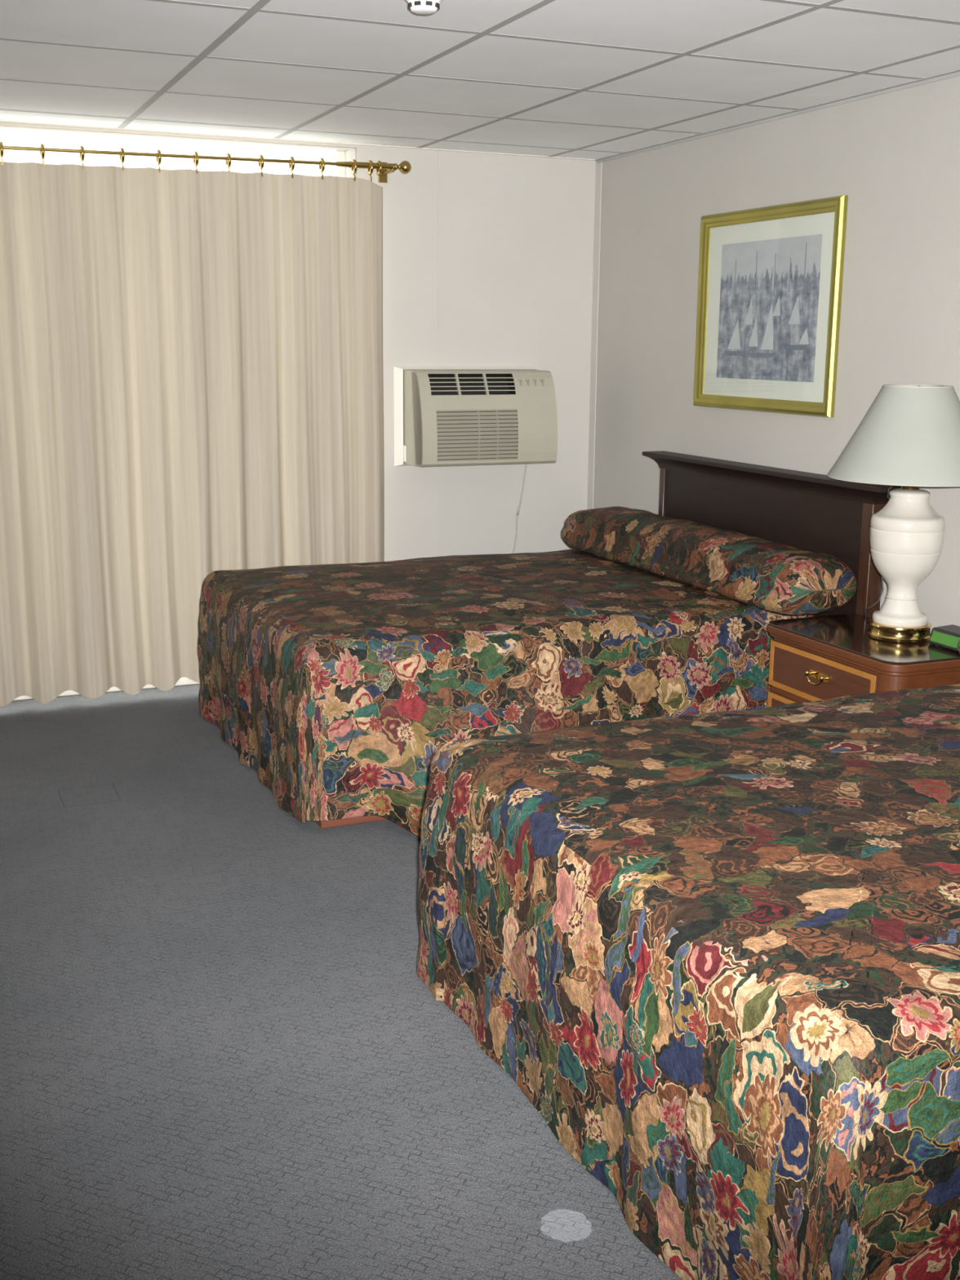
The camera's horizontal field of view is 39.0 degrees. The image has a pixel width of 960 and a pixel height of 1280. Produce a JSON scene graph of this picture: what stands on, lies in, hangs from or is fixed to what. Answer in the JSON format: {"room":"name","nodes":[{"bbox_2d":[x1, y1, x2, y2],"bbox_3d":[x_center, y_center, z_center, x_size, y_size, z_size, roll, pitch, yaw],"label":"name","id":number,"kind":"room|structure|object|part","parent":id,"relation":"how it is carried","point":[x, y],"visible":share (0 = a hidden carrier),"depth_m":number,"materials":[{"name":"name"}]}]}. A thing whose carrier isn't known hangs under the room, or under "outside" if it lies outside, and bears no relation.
{"room":"hotel room","nodes":[
{"label":"hotel room","id":0,"kind":"room"},
{"bbox_2d":[0,121,595,561],"bbox_3d":[-1.498,-0.871,5.399,4.500,2.200,0.120,-5,14,-23],"label":"wall","id":1,"kind":"structure","parent":0,"point":[516,233],"depth_m":5.90,"materials":[{"name":"white paint"}]},
{"bbox_2d":[0,124,355,700],"bbox_3d":[-1.889,-0.833,5.237,2.950,2.188,0.080,-5,14,-23],"label":"window","id":2,"kind":"structure","parent":1,"relation":"in","point":[342,154],"depth_m":5.38,"materials":[{"name":"white metal"}]},
{"bbox_3d":[-1.246,-0.902,5.525,1.475,2.150,0.024,-5,14,-23],"label":"sash","id":3,"kind":"part","parent":2,"relation":"part of","materials":[{"name":"white metal"}]},
{"bbox_2d":[3,145,411,182],"bbox_3d":[-1.534,-1.810,5.022,2.687,0.080,0.150,-5,14,-23],"label":"curtain rod","id":4,"kind":"object","parent":1,"relation":"attached to","point":[405,166],"visible":0.98,"depth_m":5.24,"materials":[{"name":"gold metal"}]},
{"bbox_2d":[0,141,4,165],"bbox_3d":[-1.727,-1.756,4.894,0.014,0.082,0.055,-5,14,-23],"label":"curtain ring","id":5,"kind":"object","parent":4,"relation":"hanging from","point":[2,148],"visible":1,"depth_m":4.87,"materials":[{"name":"gold metal"}]},
{"bbox_2d":[40,143,44,167],"bbox_3d":[-1.596,-1.768,4.948,0.014,0.082,0.055,-5,14,-23],"label":"curtain ring","id":6,"kind":"object","parent":4,"relation":"hanging from","point":[42,145],"visible":1,"depth_m":4.93,"materials":[{"name":"gold metal"}]},
{"bbox_2d":[79,145,84,168],"bbox_3d":[-1.468,-1.781,5.002,0.014,0.082,0.055,-5,14,-23],"label":"curtain ring","id":7,"kind":"object","parent":4,"relation":"hanging from","point":[82,154],"visible":1,"depth_m":4.98,"materials":[{"name":"gold metal"}]},
{"bbox_2d":[119,147,124,170],"bbox_3d":[-1.334,-1.793,5.058,0.014,0.082,0.055,-5,14,-23],"label":"curtain ring","id":8,"kind":"object","parent":4,"relation":"hanging from","point":[122,156],"visible":1,"depth_m":5.04,"materials":[{"name":"gold metal"}]},
{"bbox_2d":[155,149,161,172],"bbox_3d":[-1.210,-1.805,5.109,0.014,0.082,0.055,-5,14,-23],"label":"curtain ring","id":9,"kind":"object","parent":4,"relation":"hanging from","point":[158,159],"visible":1,"depth_m":5.09,"materials":[{"name":"gold metal"}]},
{"bbox_3d":[-1.647,-1.784,4.923,2.400,0.038,0.013,-5,14,-23],"label":"rod","id":10,"kind":"part","parent":4,"relation":"part of","materials":[{"name":"gold metal"}]},
{"bbox_2d":[0,161,384,706],"bbox_3d":[-1.504,-0.765,5.204,2.423,2.038,0.081,-5,14,-23],"label":"curtain","id":11,"kind":"object","parent":4,"relation":"hanging from","point":[192,375],"visible":0.88,"depth_m":5.31,"materials":[{"name":"beige fabric"}]},
{"bbox_2d":[192,151,199,173],"bbox_3d":[-1.081,-1.817,5.163,0.014,0.082,0.055,-5,14,-23],"label":"curtain ring","id":12,"kind":"object","parent":4,"relation":"hanging from","point":[196,160],"visible":1,"depth_m":5.14,"materials":[{"name":"gold metal"}]},
{"bbox_2d":[225,152,231,171],"bbox_3d":[-0.966,-1.829,5.211,0.014,0.082,0.055,-5,14,-23],"label":"curtain ring","id":13,"kind":"object","parent":4,"relation":"hanging from","point":[228,162],"visible":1,"depth_m":5.19,"materials":[{"name":"gold metal"}]},
{"bbox_2d":[257,154,264,177],"bbox_3d":[-0.849,-1.840,5.260,0.014,0.082,0.055,-5,14,-23],"label":"curtain ring","id":14,"kind":"object","parent":4,"relation":"hanging from","point":[261,163],"visible":1,"depth_m":5.24,"materials":[{"name":"gold metal"}]},
{"bbox_2d":[288,155,294,177],"bbox_3d":[-0.737,-1.850,5.306,0.014,0.082,0.055,-5,14,-23],"label":"curtain ring","id":15,"kind":"object","parent":4,"relation":"hanging from","point":[291,166],"visible":1,"depth_m":5.29,"materials":[{"name":"gold metal"}]},
{"bbox_2d":[318,157,324,179],"bbox_3d":[-0.624,-1.861,5.353,0.014,0.082,0.055,-5,14,-23],"label":"curtain ring","id":16,"kind":"object","parent":4,"relation":"hanging from","point":[322,167],"visible":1,"depth_m":5.34,"materials":[{"name":"gold metal"}]},
{"bbox_2d":[351,159,357,181],"bbox_3d":[-0.502,-1.873,5.404,0.014,0.082,0.055,-5,14,-23],"label":"curtain ring","id":17,"kind":"object","parent":4,"relation":"hanging from","point":[353,170],"visible":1,"depth_m":5.39,"materials":[{"name":"gold metal"}]},
{"bbox_2d":[367,160,373,181],"bbox_3d":[-0.439,-1.879,5.430,0.014,0.082,0.055,-5,14,-23],"label":"curtain ring","id":18,"kind":"object","parent":4,"relation":"hanging from","point":[370,171],"visible":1,"depth_m":5.41,"materials":[{"name":"gold metal"}]},
{"bbox_2d":[375,160,382,182],"bbox_3d":[-0.405,-1.882,5.444,0.014,0.082,0.055,-5,14,-23],"label":"curtain ring","id":19,"kind":"object","parent":4,"relation":"hanging from","point":[379,171],"visible":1,"depth_m":5.43,"materials":[{"name":"gold metal"}]},
{"bbox_2d":[0,120,595,160],"bbox_3d":[-1.470,-1.934,5.095,4.280,0.011,0.020,-5,14,-23],"label":"trim","id":20,"kind":"structure","parent":1,"relation":"attached to","point":[9,121],"depth_m":5.39,"materials":[{"name":"white paint"}]},
{"bbox_2d":[436,150,438,556],"bbox_3d":[-0.184,-0.967,5.885,0.005,2.198,0.002,-5,14,-23],"label":"trim","id":21,"kind":"structure","parent":1,"relation":"attached to","point":[437,150],"depth_m":5.82,"materials":[{"name":"white paint"}]},
{"bbox_2d":[393,366,557,553],"bbox_3d":[-0.016,-0.687,5.881,0.664,0.976,0.254,-5,14,-23],"label":"air conditioner","id":22,"kind":"object","parent":1,"relation":"attached to","point":[442,417],"visible":0.98,"depth_m":5.75,"materials":[{"name":"beige plastic"}]},
{"bbox_3d":[-0.262,-0.922,5.648,0.004,0.381,0.123,-5,14,-23],"label":"panel","id":23,"kind":"part","parent":22,"relation":"part of","materials":[{"name":"beige plastic"}]},
{"bbox_3d":[-0.058,-0.980,5.923,0.664,0.423,0.028,-5,14,-23],"label":"sleeve trim","id":24,"kind":"part","parent":22,"relation":"part of","materials":[{"name":"white paint"}]},
{"bbox_2d":[428,373,515,395],"bbox_3d":[-0.035,-1.077,5.709,0.385,0.086,0.058,-5,14,-23],"label":"vent","id":25,"kind":"object","parent":22,"relation":"attached to","point":[509,389],"depth_m":5.73,"materials":[{"name":"black plastic"}]},
{"bbox_2d":[435,408,518,462],"bbox_3d":[-0.011,-0.863,5.715,0.370,0.212,0.024,-5,14,-23],"label":"grille","id":26,"kind":"object","parent":22,"relation":"attached to","point":[462,435],"depth_m":5.71,"materials":[{"name":"beige plastic"}]},
{"bbox_3d":[0.173,-0.527,6.106,0.080,0.571,0.019,4,13,17],"label":"power cord","id":27,"kind":"part","parent":22,"relation":"part of","materials":[{"name":"white plastic"}]},
{"bbox_2d":[0,683,681,1279],"bbox_3d":[-0.113,0.967,2.463,4.500,0.100,7.220,-5,14,-23],"label":"floor","id":28,"kind":"structure","parent":0,"point":[225,1054],"depth_m":2.75,"materials":[{"name":"grey carpet"}]},
{"bbox_2d":[315,815,388,828],"bbox_3d":[0.058,0.105,4.945,1.745,0.515,1.392,-5,14,-23],"label":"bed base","id":29,"kind":"object","parent":28,"relation":"on","point":[360,820],"visible":0.05,"depth_m":4.07,"materials":[{"name":"brown wood"}]},
{"bbox_2d":[197,548,814,837],"bbox_3d":[0.074,0.086,4.831,1.845,0.581,1.786,-5,14,-23],"label":"bedspread","id":30,"kind":"object","parent":29,"relation":"on","point":[340,686],"visible":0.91,"depth_m":4.29,"materials":[{"name":"multicoloured fabric"}]},
{"bbox_2d":[560,506,856,615],"bbox_3d":[0.765,-0.337,5.045,0.322,0.202,1.690,-5,14,-23],"label":"pillow","id":31,"kind":"object","parent":30,"relation":"on","point":[768,575],"visible":1,"depth_m":4.65,"materials":[{"name":"multicoloured fabric"}]},
{"bbox_2d":[642,450,901,617],"bbox_3d":[0.999,-0.147,5.027,0.098,0.987,1.485,-5,14,-23],"label":"headboard","id":32,"kind":"object","parent":28,"relation":"on","point":[815,513],"visible":0.49,"depth_m":4.78,"materials":[{"name":"brown wood"}]},
{"bbox_3d":[0.763,-0.259,5.621,0.058,0.945,0.035,-5,14,-23],"label":"post","id":33,"kind":"part","parent":32,"relation":"part of","materials":[{"name":"brown wood"}]},
{"bbox_3d":[1.020,-0.267,5.019,0.048,0.665,1.245,-5,14,-23],"label":"panel","id":34,"kind":"part","parent":32,"relation":"part of","materials":[{"name":"brown wood"}]},
{"bbox_3d":[1.003,-0.599,4.927,0.098,0.062,1.485,-5,14,-23],"label":"crown rail","id":35,"kind":"part","parent":32,"relation":"part of","materials":[{"name":"brown wood"}]},
{"bbox_3d":[1.270,0.001,4.465,0.058,0.945,0.053,-5,14,-23],"label":"post","id":36,"kind":"part","parent":32,"relation":"part of","materials":[{"name":"brown wood"}]},
{"bbox_2d":[767,613,959,706],"bbox_3d":[1.170,0.266,4.140,0.385,0.566,0.635,-5,14,-23],"label":"nightstand","id":37,"kind":"object","parent":28,"relation":"on","point":[825,657],"visible":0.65,"depth_m":4.00,"materials":[{"name":"laminate"}]},
{"bbox_3d":[1.018,0.282,4.091,0.010,0.143,0.500,-5,14,-23],"label":"drawer","id":38,"kind":"part","parent":37,"relation":"part of","materials":[{"name":"red wood"}]},
{"bbox_3d":[1.002,0.116,4.046,0.028,0.038,0.090,-5,14,-23],"label":"handle","id":39,"kind":"part","parent":37,"relation":"part of","materials":[{"name":"gold metal"}]},
{"bbox_3d":[1.020,0.119,4.055,0.010,0.143,0.500,-5,14,-23],"label":"drawer","id":40,"kind":"part","parent":37,"relation":"part of","materials":[{"name":"red wood"}]},
{"bbox_3d":[1.183,-0.008,4.084,0.361,0.006,0.623,-5,14,-23],"label":"panel","id":41,"kind":"part","parent":37,"relation":"part of","materials":[{"name":"laminate"}]},
{"bbox_2d":[827,384,959,643],"bbox_3d":[1.262,-0.372,3.995,0.476,0.744,0.476,-5,14,-23],"label":"table lamp","id":42,"kind":"object","parent":37,"relation":"on","point":[908,437],"visible":1,"depth_m":3.90,"materials":[{"name":"white ceramic"}]},
{"bbox_3d":[1.227,-0.257,4.100,0.056,0.455,0.147,-5,14,-23],"label":"lamp cord","id":43,"kind":"part","parent":42,"relation":"part of","materials":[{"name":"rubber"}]},
{"bbox_3d":[1.264,-0.604,3.943,0.475,0.264,0.475,-5,14,-23],"label":"lamp shade","id":44,"kind":"part","parent":42,"relation":"part of","materials":[{"name":"white fabric"}]},
{"bbox_3d":[1.263,-0.475,3.972,0.476,0.004,0.476,-5,14,-23],"label":"shade trim","id":45,"kind":"part","parent":42,"relation":"part of","materials":[{"name":"white fabric"}]},
{"bbox_2d":[901,485,919,489],"bbox_3d":[1.263,-0.494,3.968,0.052,0.105,0.052,-5,14,-23],"label":"socket","id":46,"kind":"object","parent":42,"relation":"attached to","point":[903,487],"depth_m":3.96,"materials":[{"name":"gold metal"}]},
{"bbox_2d":[928,624,959,651],"bbox_3d":[1.385,-0.002,3.925,0.090,0.054,0.154,-5,14,-23],"label":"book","id":47,"kind":"object","parent":37,"relation":"on","point":[948,637],"visible":0.99,"depth_m":3.93,"materials":[{"name":"green paper"}]},
{"bbox_2d":[0,0,959,159],"bbox_3d":[-0.094,-1.279,1.966,4.500,0.099,7.220,-5,14,-23],"label":"ceiling","id":48,"kind":"structure","parent":0,"point":[824,37],"depth_m":3.89,"materials":[{"name":"tile"}]},
{"bbox_2d":[405,0,442,14],"bbox_3d":[-0.126,-1.437,3.044,0.140,0.053,0.140,-5,14,-23],"label":"smoke detector","id":49,"kind":"object","parent":48,"relation":"attached to","point":[417,6],"visible":1,"depth_m":3.03,"materials":[{"name":"white plastic"}]},
{"bbox_2d":[0,0,959,156],"bbox_3d":[-0.090,-1.232,1.967,4.300,0.010,7.000,-5,14,-23],"label":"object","id":50,"kind":"structure","parent":48,"relation":"attached to","point":[251,11],"depth_m":3.94,"materials":[{"name":"metal"}]},
{"bbox_2d":[593,75,959,633],"bbox_3d":[1.924,-0.324,3.053,0.100,2.200,7.000,-5,14,-23],"label":"wall","id":51,"kind":"structure","parent":0,"point":[895,155],"depth_m":4.70,"materials":[{"name":"white paint"}]},
{"bbox_2d":[586,161,602,509],"bbox_3d":[0.511,-1.014,6.149,0.006,2.188,0.055,-5,14,-23],"label":"trim","id":52,"kind":"structure","parent":51,"relation":"attached to","point":[598,177],"depth_m":6.06,"materials":[{"name":"white paint"}]},
{"bbox_2d":[693,195,848,417],"bbox_3d":[1.016,-1.185,4.876,0.028,0.716,0.857,-5,14,-23],"label":"framed picture","id":53,"kind":"object","parent":51,"relation":"attached to","point":[770,281],"visible":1,"depth_m":4.83,"materials":[{"name":"gold metal"}]},
{"bbox_2d":[716,233,822,382],"bbox_3d":[1.028,-1.185,4.873,0.001,0.490,0.607,-5,14,-23],"label":"print","id":54,"kind":"object","parent":53,"relation":"attached to","point":[770,288],"depth_m":4.85},
{"bbox_2d":[594,69,959,163],"bbox_3d":[1.879,-1.392,2.793,0.018,0.021,7.000,-5,14,-23],"label":"trim","id":55,"kind":"structure","parent":51,"relation":"attached to","point":[955,73],"depth_m":4.62,"materials":[{"name":"metal"}]},
{"bbox_3d":[1.013,0.596,2.762,1.745,0.515,1.393,-5,14,-23],"label":"bed","id":56,"kind":"object","parent":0,"visible":0},
{"bbox_2d":[416,684,959,1279],"bbox_3d":[0.979,0.552,2.760,1.844,0.580,1.539,-5,14,-23],"label":"bedspread","id":57,"kind":"object","parent":56,"relation":"on","point":[717,954],"visible":1,"depth_m":2.22,"materials":[{"name":"multicoloured fabric"}]},
{"bbox_2d":[957,640,959,653],"bbox_3d":[1.673,0.129,2.972,0.326,0.195,1.570,-5,14,-23],"label":"pillow","id":58,"kind":"object","parent":57,"relation":"on","point":[958,644],"visible":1,"depth_m":3.61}
]}

